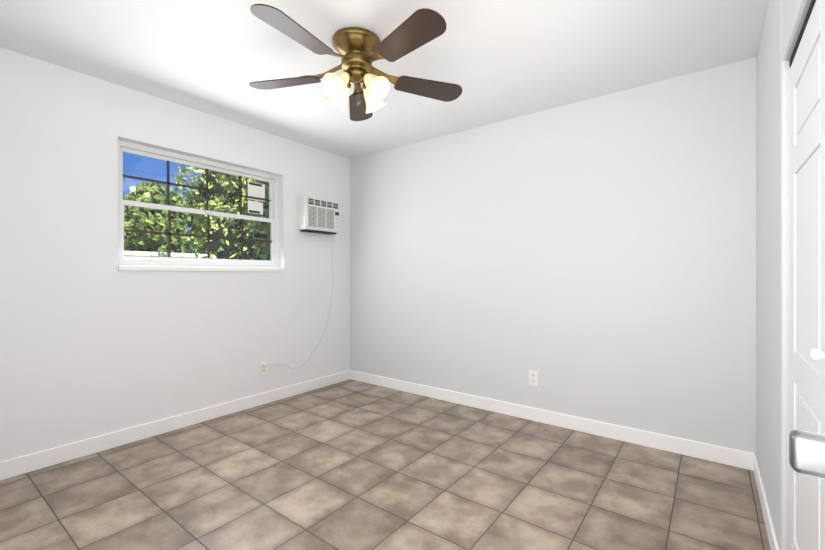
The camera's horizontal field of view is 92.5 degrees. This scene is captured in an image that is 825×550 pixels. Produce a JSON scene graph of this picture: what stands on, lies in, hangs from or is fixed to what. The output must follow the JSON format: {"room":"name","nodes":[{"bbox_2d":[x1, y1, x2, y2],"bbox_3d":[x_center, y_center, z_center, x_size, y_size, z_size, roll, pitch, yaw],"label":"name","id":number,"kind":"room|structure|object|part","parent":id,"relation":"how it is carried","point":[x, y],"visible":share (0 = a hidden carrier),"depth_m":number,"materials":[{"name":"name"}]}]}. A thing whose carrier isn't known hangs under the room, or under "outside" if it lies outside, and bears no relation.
{"room":"empty bedroom","nodes":[
{"label":"empty bedroom","id":0,"kind":"room"},
{"bbox_2d":[0,47,349,461],"bbox_3d":[-1.754,-0.065,3.165,0.200,2.450,3.650,0,0,37],"label":"wall","id":1,"kind":"structure","parent":0,"point":[94,342],"depth_m":2.68,"materials":[{"name":"paint"}]},
{"bbox_2d":[0,370,349,479],"bbox_3d":[-1.669,1.107,3.100,0.013,0.105,3.250,0,0,37],"label":"baseboard","id":2,"kind":"structure","parent":1,"relation":"attached to","point":[17,466],"depth_m":2.81,"materials":[{"name":"paint"}]},
{"bbox_2d":[118,140,277,267],"bbox_3d":[-1.695,-0.502,3.264,0.065,0.875,1.300,0,0,37],"label":"window","id":3,"kind":"structure","parent":1,"relation":"in","point":[255,191],"depth_m":3.21,"materials":[{"name":"white metal"}]},
{"bbox_2d":[118,265,283,271],"bbox_3d":[-1.656,-0.048,3.234,0.163,0.035,1.300,0,0,37],"label":"window sill","id":4,"kind":"structure","parent":1,"relation":"attached to","point":[159,268],"depth_m":3.05,"materials":[{"name":"paint"}]},
{"bbox_2d":[260,360,266,374],"bbox_3d":[-1.336,0.830,3.544,0.008,0.115,0.072,0,0,37],"label":"electrical outlet","id":5,"kind":"object","parent":1,"relation":"attached to","point":[263,370],"visible":0.67,"depth_m":3.54,"materials":[{"name":"white plastic"}]},
{"bbox_2d":[262,274,332,368],"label":"power cord","id":6,"kind":"object","parent":1,"relation":"in","point":[264,364],"depth_m":3.98,"materials":[{"name":"plastic"}]},
{"bbox_3d":[-1.065,0.237,3.865,0.061,1.323,0.788,0,0,37],"label":"ac cord","id":7,"kind":"part","parent":6,"relation":"part of","materials":[{"name":"white plastic"}]},
{"bbox_2d":[298,196,339,249],"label":"air conditioner","id":8,"kind":"object","parent":1,"relation":"in","point":[319,215],"depth_m":3.90,"materials":[{"name":"plastic"}]},
{"bbox_2d":[307,197,338,230],"bbox_3d":[-0.886,-0.600,3.946,0.008,0.276,0.405,0,0,37],"label":"ac vent","id":9,"kind":"object","parent":8,"relation":"attached to","point":[322,214],"depth_m":3.93,"materials":[{"name":"plastic"}]},
{"bbox_2d":[0,0,767,158],"bbox_3d":[-0.031,-1.350,1.862,4.520,0.120,3.650,0,0,37],"label":"ceiling","id":10,"kind":"structure","parent":0,"point":[499,60],"depth_m":2.28,"materials":[{"name":"paint"}]},
{"bbox_2d":[249,4,461,120],"bbox_3d":[-0.316,-1.105,2.143,1.251,0.371,1.233,0,0,37],"label":"ceiling fan","id":11,"kind":"object","parent":10,"relation":"hanging from","point":[359,50],"visible":1,"depth_m":2.10,"materials":[{"name":"brown wood"}]},
{"bbox_3d":[-0.743,-1.110,2.284,0.421,0.006,0.164,0,12,13],"label":"blade","id":12,"kind":"part","parent":11,"relation":"part of","materials":[{"name":"brown wood"}]},
{"bbox_3d":[-0.539,-1.110,1.802,0.164,0.006,0.421,14,7,30],"label":"blade","id":13,"kind":"part","parent":11,"relation":"part of","materials":[{"name":"brown wood"}]},
{"bbox_3d":[-0.392,-1.008,2.073,0.142,0.151,0.149,0,0,37],"label":"lamp shade","id":14,"kind":"part","parent":11,"relation":"part of","materials":[{"name":"beige glass"}]},
{"bbox_3d":[-0.419,-1.008,2.266,0.149,0.151,0.142,0,0,37],"label":"lamp shade","id":15,"kind":"part","parent":11,"relation":"part of","materials":[{"name":"beige glass"}]},
{"bbox_3d":[-0.377,-1.031,2.092,0.040,0.040,0.040,0,0,37],"label":"bulb","id":16,"kind":"part","parent":11,"relation":"part of","materials":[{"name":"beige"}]},
{"bbox_2d":[341,70,351,80],"bbox_3d":[-0.351,-1.079,2.126,0.048,0.059,0.057,0,0,37],"label":"socket","id":17,"kind":"object","parent":11,"relation":"attached to","point":[348,73],"depth_m":2.11,"materials":[{"name":"gold metal"}]},
{"bbox_2d":[342,77,351,89],"bbox_3d":[-0.365,-1.079,2.226,0.057,0.059,0.048,0,0,37],"label":"socket","id":18,"kind":"object","parent":11,"relation":"attached to","point":[348,87],"depth_m":2.22,"materials":[{"name":"gold metal"}]},
{"bbox_3d":[-0.296,-0.997,2.183,0.050,0.156,0.065,0,0,37],"label":"chain","id":19,"kind":"part","parent":11,"relation":"part of","materials":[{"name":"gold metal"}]},
{"label":"blade","id":20,"kind":"part","parent":11,"relation":"part of","materials":[{"name":"brown wood"}]},
{"bbox_2d":[361,78,370,90],"bbox_3d":[-0.266,-1.079,2.240,0.048,0.059,0.057,0,0,37],"label":"socket","id":21,"kind":"object","parent":11,"relation":"attached to","point":[363,86],"depth_m":2.23,"materials":[{"name":"gold metal"}]},
{"bbox_2d":[361,71,371,81],"bbox_3d":[-0.252,-1.079,2.140,0.057,0.059,0.048,0,0,37],"label":"socket","id":22,"kind":"object","parent":11,"relation":"attached to","point":[364,75],"depth_m":2.12,"materials":[{"name":"gold metal"}]},
{"bbox_3d":[-0.218,-1.031,2.115,0.040,0.040,0.040,0,0,37],"label":"bulb","id":23,"kind":"part","parent":11,"relation":"part of","materials":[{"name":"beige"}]},
{"bbox_3d":[-0.225,-1.008,2.293,0.142,0.151,0.149,0,0,37],"label":"lamp shade","id":24,"kind":"part","parent":11,"relation":"part of","materials":[{"name":"beige glass"}]},
{"bbox_3d":[-0.198,-1.008,2.100,0.149,0.151,0.142,0,0,37],"label":"lamp shade","id":25,"kind":"part","parent":11,"relation":"part of","materials":[{"name":"beige glass"}]},
{"bbox_3d":[-0.017,-1.110,1.846,0.164,0.006,0.421,16,-10,-40],"label":"blade","id":26,"kind":"part","parent":11,"relation":"part of","materials":[{"name":"brown wood"}]},
{"bbox_3d":[0.102,-1.110,2.356,0.421,0.006,0.164,0,-12,-23],"label":"blade","id":27,"kind":"part","parent":11,"relation":"part of","materials":[{"name":"brown wood"}]},
{"bbox_2d":[0,379,770,549],"bbox_3d":[-0.031,1.220,1.862,4.520,0.120,3.650,0,0,37],"label":"floor","id":28,"kind":"structure","parent":0,"point":[350,464],"depth_m":2.14,"materials":[{"name":"tile"}]},
{"bbox_2d":[350,57,755,453],"bbox_3d":[1.089,-0.065,3.177,4.320,2.450,0.200,0,0,37],"label":"wall","id":29,"kind":"structure","parent":0,"point":[593,258],"depth_m":2.92,"materials":[{"name":"paint"}]},
{"bbox_2d":[529,370,537,385],"bbox_3d":[0.962,0.820,3.142,0.072,0.115,0.008,0,0,37],"label":"electrical outlet","id":30,"kind":"object","parent":29,"relation":"attached to","point":[533,377],"visible":1,"depth_m":3.14,"materials":[{"name":"white plastic"}]},
{"bbox_2d":[350,370,754,470],"bbox_3d":[0.671,1.107,3.360,3.407,0.105,0.013,0,0,37],"label":"baseboard","id":31,"kind":"structure","parent":29,"relation":"attached to","point":[717,454],"depth_m":2.91,"materials":[{"name":"paint"}]},
{"bbox_2d":[756,0,811,549],"bbox_3d":[1.101,-0.065,1.005,0.120,2.450,3.250,0,0,37],"label":"wall","id":32,"kind":"structure","parent":0,"point":[783,23],"depth_m":1.66,"materials":[{"name":"paint"}]},
{"bbox_2d":[754,454,779,549],"bbox_3d":[1.044,1.107,1.040,0.013,0.105,3.237,0,0,37],"label":"baseboard","id":33,"kind":"structure","parent":32,"relation":"attached to","point":[771,531],"depth_m":1.82,"materials":[{"name":"paint"}]},
{"bbox_2d":[789,0,815,67],"bbox_3d":[1.075,-0.791,0.994,0.048,0.024,1.192,0,0,37],"label":"door track","id":34,"kind":"object","parent":32,"relation":"attached to","point":[809,12],"visible":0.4,"depth_m":1.27,"materials":[{"name":"black"}]},
{"bbox_2d":[790,0,824,549],"bbox_3d":[1.251,0.185,1.234,0.034,1.925,0.594,0,0,37],"label":"closet door leaf","id":35,"kind":"structure","parent":34,"relation":"hanging from","point":[807,260],"depth_m":1.21,"materials":[{"name":"paint"}]},
{"bbox_2d":[810,349,824,360],"bbox_3d":[1.015,0.200,0.982,0.038,0.032,0.032,0,0,37],"label":"door knob","id":36,"kind":"object","parent":35,"relation":"attached to","point":[817,355],"depth_m":0.98,"materials":[{"name":"paint"}]},
{"label":"outside","id":37,"kind":"structure","parent":0,"visible":0},
{"bbox_3d":[-16.726,1.370,16.525,39.800,0.180,60.000,0,0,37],"label":"ground","id":38,"kind":"structure","parent":37,"visible":0},
{"bbox_2d":[123,182,195,253],"bbox_3d":[-11.322,-1.304,15.847,4.610,5.169,4.884,0,0,37],"label":"tree","id":39,"kind":"object","parent":38,"relation":"on","point":[143,194],"depth_m":15.33,"materials":[{"name":"green plant"}]},
{"bbox_2d":[124,251,216,258],"bbox_3d":[-9.319,0.340,10.735,4.600,1.880,7.100,0,0,37],"label":"building","id":40,"kind":"structure","parent":38,"relation":"on","point":[158,254],"depth_m":10.48,"materials":[{"name":"paint"}]},
{"bbox_2d":[181,190,211,253],"bbox_3d":[-8.305,-1.358,18.264,4.240,5.277,4.302,0,0,37],"label":"tree","id":41,"kind":"object","parent":38,"relation":"on","point":[194,239],"depth_m":16.75,"materials":[{"name":"green plant"}]},
{"bbox_2d":[173,164,269,259],"bbox_3d":[-3.064,-0.978,9.502,4.089,4.516,4.180,0,0,37],"label":"tree","id":42,"kind":"object","parent":38,"relation":"on","point":[221,204],"depth_m":8.75,"materials":[{"name":"green plant"}]},
{"bbox_3d":[0.384,0.145,0.275,0.030,0.066,0.066,0,0,37],"label":"rose","id":43,"kind":"object","parent":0,"visible":0},
{"bbox_2d":[789,430,824,478],"bbox_3d":[0.344,0.145,0.305,0.077,0.033,0.018,0,0,37],"label":"grip","id":44,"kind":"object","parent":43,"relation":"attached to","point":[806,452],"visible":1,"depth_m":0.32,"materials":[{"name":"metal"}]}
]}

